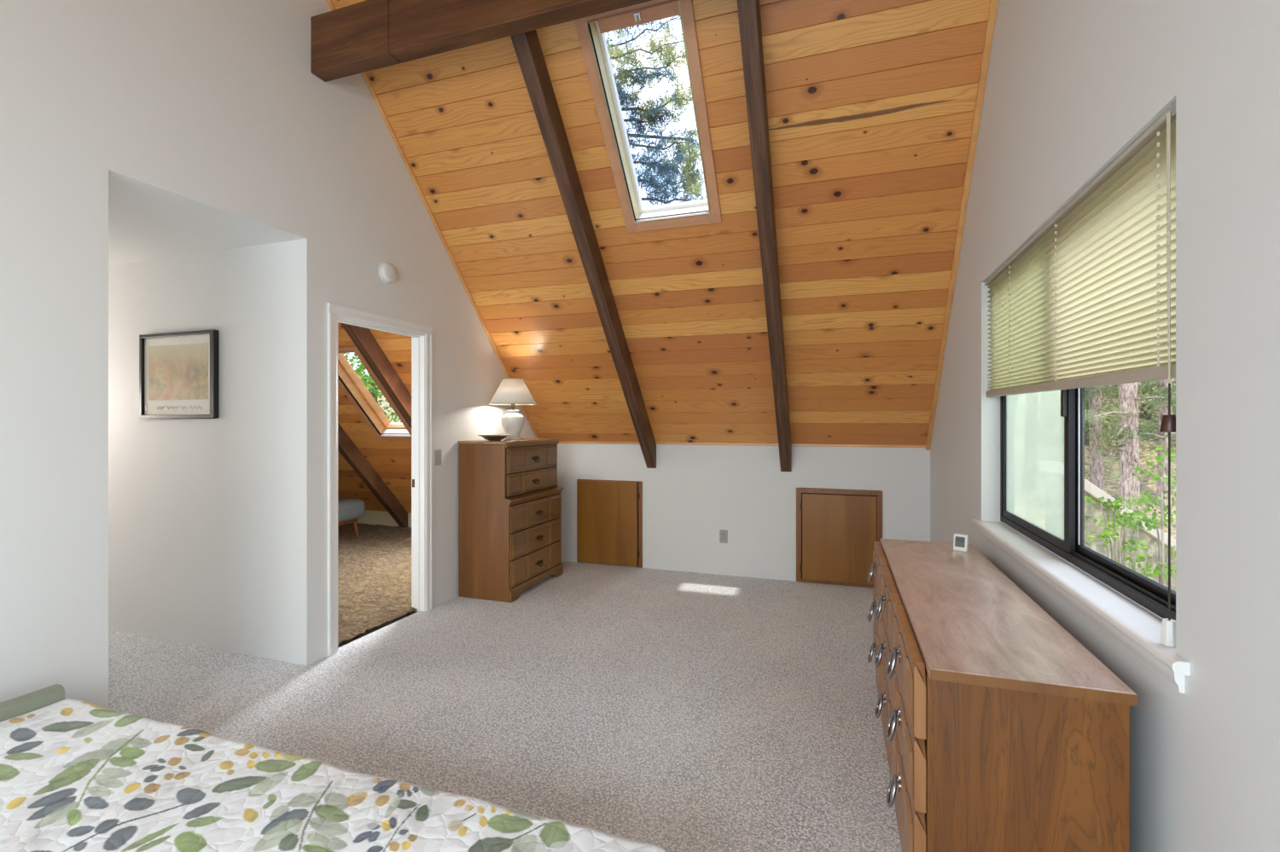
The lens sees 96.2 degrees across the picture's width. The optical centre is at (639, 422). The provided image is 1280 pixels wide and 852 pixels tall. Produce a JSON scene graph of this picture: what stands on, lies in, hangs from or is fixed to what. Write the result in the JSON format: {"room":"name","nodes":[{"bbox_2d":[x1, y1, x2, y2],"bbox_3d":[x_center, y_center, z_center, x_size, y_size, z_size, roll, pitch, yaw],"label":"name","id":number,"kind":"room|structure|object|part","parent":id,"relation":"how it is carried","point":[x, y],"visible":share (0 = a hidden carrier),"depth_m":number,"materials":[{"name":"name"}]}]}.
{"room":"bedroom","nodes":[
{"label":"bedroom","id":0,"kind":"room"},
{"bbox_2d":[108,179,290,265],"bbox_3d":[-3.685,-1.095,3.381,3.240,0.100,0.941,0,0,19],"label":"ceiling","id":1,"kind":"structure","parent":0,"point":[142,225],"depth_m":3.13,"materials":[{"name":"paint"}]},
{"bbox_2d":[108,240,291,663],"bbox_3d":[-3.513,-0.555,3.884,3.240,4.080,0.122,0,0,19],"label":"wall","id":2,"kind":"structure","parent":0,"point":[200,510],"depth_m":3.53,"materials":[{"name":"paint"}]},
{"bbox_2d":[139,329,218,418],"bbox_3d":[-2.887,-0.292,3.588,0.680,0.541,0.031,0,0,19],"label":"framed picture","id":3,"kind":"object","parent":2,"relation":"attached to","point":[178,372],"visible":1,"depth_m":3.58,"materials":[{"name":"paper"}]},
{"bbox_2d":[148,343,208,400],"bbox_3d":[-2.891,-0.312,3.591,0.540,0.345,0.001,0,0,19],"label":"print","id":4,"kind":"object","parent":3,"relation":"attached to","point":[177,371],"depth_m":3.59},
{"bbox_2d":[0,0,535,709],"bbox_3d":[-2.406,-1.430,1.943,0.110,5.630,8.460,0,0,19],"label":"wall","id":5,"kind":"structure","parent":0,"point":[218,107],"depth_m":2.55,"materials":[{"name":"paint"}]},
{"bbox_2d":[327,302,432,657],"bbox_3d":[-1.747,0.339,3.849,0.131,2.092,0.919,0,0,19],"label":"door frame","id":6,"kind":"structure","parent":5,"relation":"in","point":[421,335],"depth_m":4.20,"materials":[{"name":"white paint"}]},
{"bbox_2d":[378,261,396,284],"bbox_3d":[-1.675,-1.000,3.838,0.046,0.140,0.140,0,0,19],"label":"smoke detector","id":7,"kind":"object","parent":5,"relation":"attached to","point":[387,272],"visible":1,"depth_m":3.81,"materials":[{"name":"white plastic"}]},
{"bbox_2d":[325,0,539,438],"bbox_3d":[-1.653,-1.891,3.932,0.027,4.216,3.978,0,0,19],"label":"trim","id":8,"kind":"structure","parent":5,"relation":"attached to","point":[330,3],"depth_m":4.26,"materials":[{"name":"brown wood"}]},
{"bbox_2d":[434,449,441,465],"bbox_3d":[-1.518,0.267,4.336,0.020,0.116,0.072,0,0,19],"label":"light switch","id":9,"kind":"object","parent":5,"relation":"attached to","point":[437,453],"visible":1,"depth_m":4.33,"materials":[{"name":"plastic"}]},
{"bbox_2d":[310,0,652,81],"bbox_3d":[-0.181,-2.166,2.762,3.670,0.322,0.100,0,0,19],"label":"beam","id":10,"kind":"structure","parent":5,"relation":"attached to","point":[368,35],"depth_m":3.06,"materials":[{"name":"wood"}]},
{"bbox_2d":[337,322,411,513],"bbox_3d":[-3.561,-0.726,5.753,4.540,3.812,3.597,0,0,19],"label":"ceiling","id":11,"kind":"structure","parent":0,"point":[391,460],"depth_m":6.56,"materials":[{"name":"brown wood"}]},
{"bbox_2d":[337,423,407,527],"bbox_3d":[-3.604,-0.500,5.875,0.092,3.817,3.388,0,0,19],"label":"rafter","id":12,"kind":"object","parent":11,"relation":"attached to","point":[346,447],"visible":0.25,"depth_m":6.88,"materials":[{"name":"wood"}]},
{"bbox_2d":[337,345,411,440],"bbox_3d":[-2.789,-0.317,5.994,0.545,1.028,0.987,0,0,19],"label":"window","id":13,"kind":"structure","parent":11,"relation":"attached to","point":[349,381],"depth_m":6.11,"materials":[{"name":"brown wood"}]},
{"bbox_3d":[-2.656,0.083,6.382,0.425,0.158,0.167,0,0,19],"label":"sill","id":14,"kind":"part","parent":13,"relation":"part of","materials":[{"name":"white paint"}]},
{"bbox_2d":[340,323,411,428],"bbox_3d":[-2.449,-0.500,5.481,0.092,3.817,3.388,0,0,19],"label":"rafter","id":15,"kind":"object","parent":11,"relation":"attached to","point":[362,338],"visible":0.11,"depth_m":5.42,"materials":[{"name":"wood"}]},
{"bbox_2d":[351,510,411,528],"bbox_3d":[-2.964,1.318,7.502,4.538,0.335,0.100,0,0,19],"label":"wall","id":16,"kind":"structure","parent":0,"point":[370,517],"depth_m":7.62,"materials":[{"name":"beige paint"}]},
{"bbox_2d":[108,523,901,851],"bbox_3d":[-2.734,1.428,2.483,8.220,0.154,9.270,0,0,19],"label":"floor","id":17,"kind":"structure","parent":0,"point":[672,711],"depth_m":2.87,"materials":[{"name":"grey carpet"}]},
{"bbox_2d":[0,684,64,721],"bbox_3d":[-1.319,1.163,0.966,2.222,0.444,1.575,0,0,19],"label":"bed","id":18,"kind":"object","parent":17,"relation":"on","point":[40,699],"visible":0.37,"depth_m":1.97,"materials":[{"name":"fabric"}]},
{"bbox_2d":[0,698,666,851],"bbox_3d":[-1.229,1.167,0.970,2.243,0.376,1.656,0,0,19],"label":"quilt","id":19,"kind":"object","parent":18,"relation":"on","point":[76,776],"visible":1,"depth_m":1.49,"materials":[{"name":"multicoloured fabric"}]},
{"bbox_2d":[337,498,365,539],"bbox_3d":[-3.618,1.124,6.574,0.680,0.468,0.600,0,0,19],"label":"upholstered stool","id":20,"kind":"object","parent":17,"relation":"on","point":[349,510],"visible":0.27,"depth_m":6.55,"materials":[{"name":"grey fabric"}]},
{"bbox_3d":[-3.618,1.143,6.574,0.540,0.044,0.460,0,0,19],"label":"seat frame","id":21,"kind":"part","parent":20,"relation":"part of","materials":[{"name":"brown wood"}]},
{"bbox_2d":[337,498,365,523],"bbox_3d":[-3.618,1.005,6.574,0.680,0.230,0.600,0,0,19],"label":"seat cushion","id":22,"kind":"object","parent":20,"relation":"on","point":[349,510],"depth_m":6.54,"materials":[{"name":"grey fabric"}]},
{"bbox_3d":[-3.317,1.254,6.694,0.071,0.207,0.046,0,0,-40],"label":"leg","id":23,"kind":"part","parent":20,"relation":"part of","materials":[{"name":"brown wood"}]},
{"bbox_2d":[457,438,563,603],"bbox_3d":[-1.063,0.767,4.889,0.504,1.236,0.899,0,0,19],"label":"dresser","id":24,"kind":"object","parent":17,"relation":"on","point":[510,496],"visible":1,"depth_m":4.52,"materials":[{"name":"brown wood"}]},
{"bbox_3d":[-1.220,0.779,4.490,0.458,1.212,0.018,0,0,19],"label":"panel","id":25,"kind":"part","parent":24,"relation":"part of","materials":[{"name":"wood"}]},
{"bbox_2d":[478,434,510,441],"bbox_3d":[-1.174,0.123,4.634,0.252,0.049,0.252,0,0,19],"label":"dish","id":26,"kind":"object","parent":24,"relation":"on","point":[488,437],"visible":1,"depth_m":4.57,"materials":[{"name":"ceramic"}]},
{"bbox_2d":[488,378,536,440],"bbox_3d":[-1.079,-0.112,4.881,0.401,0.520,0.401,0,0,19],"label":"table lamp","id":27,"kind":"object","parent":24,"relation":"on","point":[513,392],"visible":0.95,"depth_m":4.80,"materials":[{"name":"white ceramic"}]},
{"bbox_3d":[-1.079,-0.259,4.881,0.392,0.211,0.392,0,0,19],"label":"lamp shade","id":28,"kind":"part","parent":27,"relation":"part of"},
{"bbox_2d":[501,410,524,440],"bbox_3d":[-1.079,0.022,4.881,0.193,0.252,0.193,0,0,19],"label":"lamp base","id":29,"kind":"object","parent":27,"relation":"attached to","point":[512,422],"depth_m":4.82,"materials":[{"name":"white ceramic"}]},
{"bbox_2d":[511,403,515,410],"bbox_3d":[-1.079,-0.150,4.881,0.034,0.093,0.034,0,0,19],"label":"socket","id":30,"kind":"object","parent":27,"relation":"attached to","point":[513,405],"depth_m":4.87,"materials":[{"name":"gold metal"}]},
{"bbox_3d":[-0.980,0.492,4.541,0.008,0.145,0.202,0,0,19],"label":"raised panel","id":31,"kind":"part","parent":24,"relation":"part of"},
{"bbox_3d":[-0.980,0.301,4.541,0.008,0.174,0.202,0,0,19],"label":"raised panel","id":32,"kind":"part","parent":24,"relation":"part of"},
{"bbox_3d":[-0.949,1.176,4.523,0.008,0.178,0.208,0,0,19],"label":"raised panel","id":33,"kind":"part","parent":24,"relation":"part of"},
{"bbox_3d":[-0.949,0.966,4.523,0.008,0.178,0.208,0,0,19],"label":"raised panel","id":34,"kind":"part","parent":24,"relation":"part of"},
{"bbox_3d":[-0.949,0.753,4.523,0.008,0.183,0.208,0,0,19],"label":"raised panel","id":35,"kind":"part","parent":24,"relation":"part of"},
{"bbox_3d":[-0.893,0.492,4.831,0.014,0.169,0.831,0,0,19],"label":"drawer","id":36,"kind":"part","parent":24,"relation":"part of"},
{"bbox_3d":[-0.893,0.301,4.831,0.014,0.198,0.831,0,0,19],"label":"drawer","id":37,"kind":"part","parent":24,"relation":"part of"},
{"bbox_3d":[-0.890,0.185,4.830,0.019,0.024,0.871,0,0,19],"label":"moulding","id":38,"kind":"part","parent":24,"relation":"part of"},
{"bbox_3d":[-0.870,0.614,4.824,0.062,0.058,0.889,0,0,19],"label":"waist moulding","id":39,"kind":"part","parent":24,"relation":"part of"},
{"bbox_3d":[-0.882,0.492,4.827,0.008,0.145,0.362,0,0,19],"label":"raised panel","id":40,"kind":"part","parent":24,"relation":"part of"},
{"bbox_3d":[-0.882,0.301,4.827,0.008,0.174,0.362,0,0,19],"label":"raised panel","id":41,"kind":"part","parent":24,"relation":"part of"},
{"bbox_3d":[-0.869,1.176,4.823,0.034,0.202,0.851,0,0,19],"label":"drawer","id":42,"kind":"part","parent":24,"relation":"part of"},
{"bbox_3d":[-0.869,0.966,4.823,0.034,0.202,0.851,0,0,19],"label":"drawer","id":43,"kind":"part","parent":24,"relation":"part of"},
{"bbox_3d":[-0.869,0.753,4.823,0.034,0.207,0.851,0,0,19],"label":"drawer","id":44,"kind":"part","parent":24,"relation":"part of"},
{"bbox_3d":[-0.848,1.176,4.816,0.008,0.178,0.372,0,0,19],"label":"raised panel","id":45,"kind":"part","parent":24,"relation":"part of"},
{"bbox_3d":[-0.848,0.966,4.816,0.008,0.178,0.372,0,0,19],"label":"raised panel","id":46,"kind":"part","parent":24,"relation":"part of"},
{"bbox_3d":[-0.848,0.753,4.816,0.008,0.183,0.372,0,0,19],"label":"raised panel","id":47,"kind":"part","parent":24,"relation":"part of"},
{"bbox_3d":[-0.785,0.492,5.113,0.008,0.145,0.202,0,0,19],"label":"raised panel","id":48,"kind":"part","parent":24,"relation":"part of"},
{"bbox_3d":[-0.785,0.301,5.113,0.008,0.174,0.202,0,0,19],"label":"raised panel","id":49,"kind":"part","parent":24,"relation":"part of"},
{"bbox_3d":[-0.748,1.176,5.109,0.008,0.178,0.208,0,0,19],"label":"raised panel","id":50,"kind":"part","parent":24,"relation":"part of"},
{"bbox_3d":[-0.748,0.966,5.109,0.008,0.178,0.208,0,0,19],"label":"raised panel","id":51,"kind":"part","parent":24,"relation":"part of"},
{"bbox_3d":[-0.748,0.753,5.109,0.008,0.183,0.208,0,0,19],"label":"raised panel","id":52,"kind":"part","parent":24,"relation":"part of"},
{"bbox_2d":[867,538,1137,851],"bbox_3d":[1.175,1.003,2.202,0.506,0.764,1.713,0,0,19],"label":"dresser","id":53,"kind":"object","parent":17,"relation":"on","point":[1003,732],"visible":1,"depth_m":1.45,"materials":[{"name":"brown wood"}]},
{"bbox_3d":[1.212,1.120,2.968,0.008,0.156,0.147,0,0,19],"label":"raised panel","id":54,"kind":"part","parent":53,"relation":"part of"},
{"bbox_3d":[1.212,0.919,2.968,0.008,0.135,0.147,0,0,19],"label":"raised panel","id":55,"kind":"part","parent":53,"relation":"part of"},
{"bbox_3d":[1.212,0.729,2.968,0.008,0.137,0.147,0,0,19],"label":"raised panel","id":56,"kind":"part","parent":53,"relation":"part of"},
{"bbox_3d":[1.154,0.919,2.798,0.008,0.135,0.181,0,0,19],"label":"raised panel","id":57,"kind":"part","parent":53,"relation":"part of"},
{"bbox_3d":[1.154,1.120,2.798,0.008,0.156,0.181,0,0,19],"label":"raised panel","id":58,"kind":"part","parent":53,"relation":"part of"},
{"bbox_3d":[1.154,0.729,2.798,0.008,0.137,0.181,0,0,19],"label":"raised panel","id":59,"kind":"part","parent":53,"relation":"part of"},
{"bbox_3d":[1.171,1.118,2.792,0.029,0.204,0.547,0,0,19],"label":"drawer","id":60,"kind":"part","parent":53,"relation":"part of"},
{"bbox_3d":[1.171,0.917,2.792,0.029,0.183,0.547,0,0,19],"label":"drawer","id":61,"kind":"part","parent":53,"relation":"part of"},
{"bbox_3d":[1.095,1.120,2.628,0.008,0.156,0.147,0,0,19],"label":"raised panel","id":62,"kind":"part","parent":53,"relation":"part of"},
{"bbox_3d":[1.095,0.919,2.628,0.008,0.135,0.147,0,0,19],"label":"raised panel","id":63,"kind":"part","parent":53,"relation":"part of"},
{"bbox_3d":[1.095,0.729,2.628,0.008,0.137,0.147,0,0,19],"label":"raised panel","id":64,"kind":"part","parent":53,"relation":"part of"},
{"bbox_3d":[1.171,0.727,2.792,0.029,0.185,0.547,0,0,19],"label":"drawer","id":65,"kind":"part","parent":53,"relation":"part of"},
{"bbox_3d":[1.032,1.120,2.443,0.008,0.156,0.147,0,0,19],"label":"raised panel","id":66,"kind":"part","parent":53,"relation":"part of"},
{"bbox_3d":[1.032,0.919,2.443,0.008,0.135,0.147,0,0,19],"label":"raised panel","id":67,"kind":"part","parent":53,"relation":"part of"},
{"bbox_3d":[0.962,0.897,2.277,0.018,0.058,0.046,0,0,19],"label":"handle","id":68,"kind":"part","parent":53,"relation":"part of","materials":[{"name":"grey metal"}]},
{"bbox_3d":[1.032,0.729,2.443,0.008,0.137,0.147,0,0,19],"label":"raised panel","id":69,"kind":"part","parent":53,"relation":"part of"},
{"bbox_3d":[0.962,1.098,2.277,0.018,0.058,0.046,0,0,19],"label":"handle","id":70,"kind":"part","parent":53,"relation":"part of","materials":[{"name":"grey metal"}]},
{"bbox_3d":[0.962,0.707,2.277,0.018,0.058,0.046,0,0,19],"label":"handle","id":71,"kind":"part","parent":53,"relation":"part of","materials":[{"name":"grey metal"}]},
{"bbox_3d":[0.974,1.120,2.273,0.008,0.156,0.181,0,0,19],"label":"raised panel","id":72,"kind":"part","parent":53,"relation":"part of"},
{"bbox_3d":[0.974,0.919,2.273,0.008,0.135,0.181,0,0,19],"label":"raised panel","id":73,"kind":"part","parent":53,"relation":"part of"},
{"bbox_3d":[0.974,0.729,2.273,0.008,0.137,0.181,0,0,19],"label":"raised panel","id":74,"kind":"part","parent":53,"relation":"part of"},
{"bbox_3d":[0.992,1.118,2.267,0.029,0.204,0.547,0,0,19],"label":"drawer","id":75,"kind":"part","parent":53,"relation":"part of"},
{"bbox_3d":[0.992,0.917,2.267,0.029,0.183,0.547,0,0,19],"label":"drawer","id":76,"kind":"part","parent":53,"relation":"part of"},
{"bbox_3d":[0.916,1.120,2.103,0.008,0.156,0.147,0,0,19],"label":"raised panel","id":77,"kind":"part","parent":53,"relation":"part of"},
{"bbox_3d":[0.916,0.919,2.103,0.008,0.135,0.147,0,0,19],"label":"raised panel","id":78,"kind":"part","parent":53,"relation":"part of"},
{"bbox_3d":[0.916,0.729,2.103,0.008,0.137,0.147,0,0,19],"label":"raised panel","id":79,"kind":"part","parent":53,"relation":"part of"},
{"bbox_3d":[0.992,0.727,2.267,0.029,0.185,0.547,0,0,19],"label":"drawer","id":80,"kind":"part","parent":53,"relation":"part of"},
{"bbox_3d":[0.853,1.120,1.918,0.008,0.156,0.147,0,0,19],"label":"raised panel","id":81,"kind":"part","parent":53,"relation":"part of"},
{"bbox_3d":[0.853,0.919,1.918,0.008,0.135,0.147,0,0,19],"label":"raised panel","id":82,"kind":"part","parent":53,"relation":"part of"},
{"bbox_3d":[0.853,0.729,1.918,0.008,0.137,0.147,0,0,19],"label":"raised panel","id":83,"kind":"part","parent":53,"relation":"part of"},
{"bbox_3d":[0.783,1.098,1.752,0.018,0.058,0.046,0,0,19],"label":"handle","id":84,"kind":"part","parent":53,"relation":"part of","materials":[{"name":"grey metal"}]},
{"bbox_3d":[0.783,0.897,1.752,0.018,0.058,0.046,0,0,19],"label":"handle","id":85,"kind":"part","parent":53,"relation":"part of","materials":[{"name":"grey metal"}]},
{"bbox_3d":[0.783,0.707,1.752,0.018,0.058,0.046,0,0,19],"label":"handle","id":86,"kind":"part","parent":53,"relation":"part of","materials":[{"name":"grey metal"}]},
{"bbox_3d":[0.795,1.120,1.748,0.008,0.156,0.181,0,0,19],"label":"raised panel","id":87,"kind":"part","parent":53,"relation":"part of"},
{"bbox_3d":[0.795,0.919,1.748,0.008,0.135,0.181,0,0,19],"label":"raised panel","id":88,"kind":"part","parent":53,"relation":"part of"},
{"bbox_3d":[0.795,0.729,1.748,0.008,0.137,0.181,0,0,19],"label":"raised panel","id":89,"kind":"part","parent":53,"relation":"part of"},
{"bbox_3d":[0.737,1.120,1.578,0.008,0.156,0.147,0,0,19],"label":"raised panel","id":90,"kind":"part","parent":53,"relation":"part of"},
{"bbox_3d":[0.737,0.919,1.578,0.008,0.135,0.147,0,0,19],"label":"raised panel","id":91,"kind":"part","parent":53,"relation":"part of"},
{"bbox_3d":[0.737,0.729,1.578,0.008,0.137,0.147,0,0,19],"label":"raised panel","id":92,"kind":"part","parent":53,"relation":"part of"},
{"bbox_3d":[0.813,0.917,1.742,0.029,0.183,0.547,0,0,19],"label":"drawer","id":93,"kind":"part","parent":53,"relation":"part of","materials":[{"name":"wood"}]},
{"bbox_3d":[0.813,0.727,1.742,0.029,0.185,0.547,0,0,19],"label":"drawer","id":94,"kind":"part","parent":53,"relation":"part of","materials":[{"name":"wood"}]},
{"bbox_3d":[0.813,1.118,1.742,0.029,0.204,0.547,0,0,19],"label":"drawer","id":95,"kind":"part","parent":53,"relation":"part of","materials":[{"name":"wood"}]},
{"bbox_2d":[953,534,968,552],"bbox_3d":[1.549,0.582,2.775,0.060,0.078,0.033,0,0,43],"label":"thermometer","id":96,"kind":"object","parent":53,"relation":"on","point":[960,542],"visible":1,"depth_m":2.77,"materials":[{"name":"white plastic"}]},
{"bbox_3d":[0.941,1.018,1.413,0.425,0.734,0.018,0,0,19],"label":"panel","id":97,"kind":"part","parent":53,"relation":"part of","materials":[{"name":"wood"}]},
{"bbox_2d":[331,0,990,445],"bbox_3d":[-0.009,-2.006,3.266,3.570,4.418,4.174,0,0,19],"label":"ceiling","id":98,"kind":"structure","parent":0,"point":[871,103],"depth_m":3.84,"materials":[{"name":"brown wood"}]},
{"bbox_2d":[510,29,656,468],"bbox_3d":[-0.561,-1.881,3.459,0.092,4.630,4.155,0,0,19],"label":"rafter","id":99,"kind":"object","parent":98,"relation":"attached to","point":[526,45],"visible":1,"depth_m":3.86,"materials":[{"name":"wood"}]},
{"bbox_2d":[574,0,721,232],"bbox_3d":[0.099,-1.826,3.494,0.656,1.042,1.000,0,0,19],"label":"window","id":100,"kind":"structure","parent":98,"relation":"attached to","point":[590,30],"depth_m":3.44,"materials":[{"name":"beige paint"}]},
{"bbox_3d":[-0.004,-2.263,3.193,0.468,0.101,0.101,0,0,19],"label":"sash rail","id":101,"kind":"part","parent":100,"relation":"part of","materials":[{"name":"wood"}]},
{"bbox_3d":[0.117,-1.881,3.547,0.512,0.866,0.821,0,0,19],"label":"sash","id":102,"kind":"part","parent":100,"relation":"part of","materials":[{"name":"white paint"}]},
{"bbox_3d":[0.234,-1.427,3.889,0.512,0.158,0.167,0,0,19],"label":"sill","id":103,"kind":"part","parent":100,"relation":"part of","materials":[{"name":"white paint"}]},
{"bbox_2d":[736,0,791,471],"bbox_3d":[0.607,-1.881,3.059,0.092,4.630,4.155,0,0,19],"label":"rafter","id":104,"kind":"object","parent":98,"relation":"attached to","point":[748,10],"visible":1,"depth_m":3.46,"materials":[{"name":"wood"}]},
{"bbox_2d":[557,443,930,587],"bbox_3d":[0.755,0.835,5.269,3.720,1.300,0.120,0,0,19],"label":"wall","id":105,"kind":"structure","parent":0,"point":[693,493],"depth_m":5.17,"materials":[{"name":"paint"}]},
{"bbox_2d":[576,479,642,568],"bbox_3d":[-0.300,0.972,5.549,0.676,0.819,0.030,0,0,19],"label":"door","id":106,"kind":"structure","parent":105,"relation":"in","point":[609,513],"depth_m":5.53,"materials":[{"name":"brown wood"}]},
{"bbox_2d":[719,529,727,543],"bbox_3d":[0.756,1.036,5.200,0.074,0.118,0.009,0,0,19],"label":"wall outlet","id":107,"kind":"object","parent":105,"relation":"attached to","point":[723,533],"visible":1,"depth_m":5.20,"materials":[{"name":"plastic"}]},
{"bbox_2d":[558,441,925,448],"bbox_3d":[0.660,0.196,5.229,3.508,0.026,0.015,0,0,19],"label":"trim","id":108,"kind":"structure","parent":105,"relation":"attached to","point":[560,442],"depth_m":5.10,"materials":[{"name":"brown wood"}]},
{"bbox_2d":[796,488,882,587],"bbox_3d":[1.683,0.976,4.875,0.693,0.815,0.022,0,0,19],"label":"door","id":109,"kind":"structure","parent":105,"relation":"in","point":[838,530],"depth_m":4.87,"materials":[{"name":"brown wood"}]},
{"bbox_2d":[1014,394,1019,410],"bbox_3d":[-2.614,-1.271,2.324,8.950,6.178,10.984,0,0,19],"label":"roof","id":110,"kind":"structure","parent":0,"point":[1016,397],"depth_m":4.18,"materials":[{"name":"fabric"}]},
{"bbox_2d":[930,0,1279,851],"bbox_3d":[1.095,-1.430,0.746,0.150,5.630,8.460,0,0,19],"label":"wall","id":111,"kind":"structure","parent":0,"point":[1071,85],"depth_m":1.24,"materials":[{"name":"paint"}]},
{"bbox_2d":[925,0,998,450],"bbox_3d":[1.700,-1.875,2.800,0.031,4.247,4.008,0,0,19],"label":"trim","id":112,"kind":"structure","parent":111,"relation":"attached to","point":[993,3],"depth_m":3.30,"materials":[{"name":"brown wood"}]},
{"bbox_2d":[971,388,1190,693],"bbox_3d":[1.551,-0.071,2.141,0.174,1.327,1.955,0,0,19],"label":"window","id":113,"kind":"structure","parent":111,"relation":"in","point":[1137,631],"depth_m":2.00,"materials":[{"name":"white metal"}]},
{"bbox_3d":[1.733,-0.109,2.532,0.022,1.188,0.887,0,0,19],"label":"sliding sash","id":114,"kind":"part","parent":113,"relation":"part of","materials":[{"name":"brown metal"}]},
{"bbox_2d":[984,99,1175,647],"bbox_3d":[1.518,-0.108,2.139,0.061,1.249,1.818,0,0,19],"label":"blind","id":115,"kind":"object","parent":113,"relation":"attached to","point":[1089,300],"visible":0.97,"depth_m":1.71,"materials":[{"name":"fabric"}]},
{"bbox_3d":[1.527,-0.132,2.136,0.034,0.058,1.805,0,0,19],"label":"rail","id":116,"kind":"part","parent":115,"relation":"part of","materials":[{"name":"plastic"}]},
{"bbox_3d":[1.229,-0.405,1.335,0.005,0.630,0.012,0,0,19],"label":"lift cord","id":117,"kind":"part","parent":115,"relation":"part of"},
{"bbox_3d":[1.228,0.185,1.332,0.004,0.550,0.005,0,0,19],"label":"pull cord","id":118,"kind":"part","parent":115,"relation":"part of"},
{"bbox_3d":[1.524,0.531,2.150,0.118,0.028,1.955,0,0,19],"label":"sill","id":119,"kind":"part","parent":113,"relation":"part of","materials":[{"name":"white paint"}]},
{"bbox_3d":[1.603,-0.110,2.112,0.056,1.250,1.825,0,0,19],"label":"frame","id":120,"kind":"part","parent":113,"relation":"part of","materials":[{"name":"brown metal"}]},
{"bbox_3d":[1.484,-0.109,1.723,0.022,1.188,0.950,0,0,19],"label":"fixed sash","id":121,"kind":"part","parent":113,"relation":"part of","materials":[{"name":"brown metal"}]},
{"label":"outside","id":122,"kind":"structure","parent":0,"visible":0},
{"bbox_2d":[358,375,1175,540],"bbox_3d":[7.055,0.585,12.912,61.000,7.240,57.000,0,0,19],"label":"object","id":123,"kind":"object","parent":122,"point":[1030,506],"depth_m":13.39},
{"bbox_2d":[343,352,401,422],"bbox_3d":[-6.170,-0.461,13.034,5.974,9.186,5.989,0,0,19],"label":"leafy tree","id":124,"kind":"object","parent":123,"relation":"on","point":[372,386],"visible":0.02,"depth_m":12.66,"materials":[{"name":"green plant"}]},
{"bbox_2d":[605,15,707,206],"bbox_3d":[-1.812,-2.477,8.516,5.996,13.388,2.572,0,0,-1],"label":"pine tree","id":125,"kind":"object","parent":123,"relation":"on","point":[622,73],"visible":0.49,"depth_m":7.96,"materials":[{"name":"green plant"}]},
{"bbox_2d":[1041,390,1058,446],"bbox_3d":[10.264,-4.806,14.945,3.973,11.301,2.772,0,0,19],"label":"conifer","id":126,"kind":"object","parent":123,"relation":"on","point":[1048,417],"visible":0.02,"depth_m":14.86,"materials":[{"name":"green plant"}]},
{"bbox_2d":[1014,387,1158,491],"bbox_3d":[8.644,-1.354,13.037,4.741,6.306,3.186,0,0,10],"label":"bushy tree","id":127,"kind":"object","parent":123,"relation":"on","point":[1030,456],"visible":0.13,"depth_m":12.87,"materials":[{"name":"green plant"}]},
{"bbox_2d":[1014,380,1159,447],"bbox_3d":[11.619,-2.295,14.626,4.385,6.306,3.509,0,0,-15],"label":"bushy tree","id":128,"kind":"object","parent":123,"relation":"on","point":[1086,440],"visible":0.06,"depth_m":14.43,"materials":[{"name":"green plant"}]},
{"bbox_2d":[1037,380,1159,490],"bbox_3d":[9.742,-3.627,12.024,4.297,11.302,2.910,0,0,-30],"label":"conifer","id":129,"kind":"object","parent":123,"relation":"on","point":[1096,462],"visible":0.05,"depth_m":11.93,"materials":[{"name":"plant"}]},
{"bbox_2d":[1039,460,1175,591],"bbox_3d":[5.683,2.271,6.494,3.040,3.728,0.228,0,0,-20],"label":"wall","id":130,"kind":"structure","parent":123,"relation":"on","point":[1053,472],"depth_m":6.08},
{"bbox_2d":[1058,382,1175,511],"bbox_3d":[8.948,-3.107,10.671,3.249,11.302,3.857,0,0,19],"label":"conifer","id":131,"kind":"object","parent":123,"relation":"on","point":[1128,392],"visible":0.17,"depth_m":10.39,"materials":[{"name":"plant"}]},
{"bbox_2d":[1084,490,1166,570],"bbox_3d":[4.313,2.403,5.208,1.046,3.564,0.683,0,0,-9],"label":"leafy shrub","id":132,"kind":"object","parent":123,"relation":"on","point":[1112,534],"visible":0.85,"depth_m":5.13,"materials":[{"name":"green plant"}]},
{"bbox_3d":[4.347,2.457,5.123,0.840,3.456,0.377,0,0,-28],"label":"stem","id":133,"kind":"part","parent":132,"relation":"part of","materials":[{"name":"green plant"}]},
{"bbox_2d":[1084,378,1175,506],"bbox_3d":[10.269,-3.676,11.162,3.935,11.301,3.650,0,0,19],"label":"conifer","id":134,"kind":"object","parent":123,"relation":"on","point":[1162,439],"visible":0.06,"depth_m":11.41,"materials":[{"name":"plant"}]},
{"bbox_2d":[1101,378,1175,419],"bbox_3d":[13.475,-2.954,15.519,4.216,6.306,3.361,0,0,19],"label":"bushy tree","id":135,"kind":"object","parent":123,"relation":"on","point":[1149,417],"visible":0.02,"depth_m":15.39,"materials":[{"name":"green plant"}]},
{"bbox_2d":[1104,444,1175,589],"bbox_3d":[4.234,2.182,4.559,0.935,4.007,0.931,0,0,-3],"label":"leafy shrub","id":136,"kind":"object","parent":123,"relation":"on","point":[1160,569],"visible":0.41,"depth_m":4.61,"materials":[{"name":"green plant"}]},
{"bbox_3d":[4.241,2.249,4.680,0.902,3.873,0.262,0,0,-44],"label":"stem","id":137,"kind":"part","parent":136,"relation":"part of","materials":[{"name":"green plant"}]},
{"bbox_2d":[1118,379,1175,446],"bbox_3d":[13.001,-2.292,13.283,3.668,6.306,3.436,0,0,44],"label":"bushy tree","id":138,"kind":"object","parent":123,"relation":"on","point":[1152,425],"visible":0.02,"depth_m":13.89,"materials":[{"name":"green plant"}]}
]}

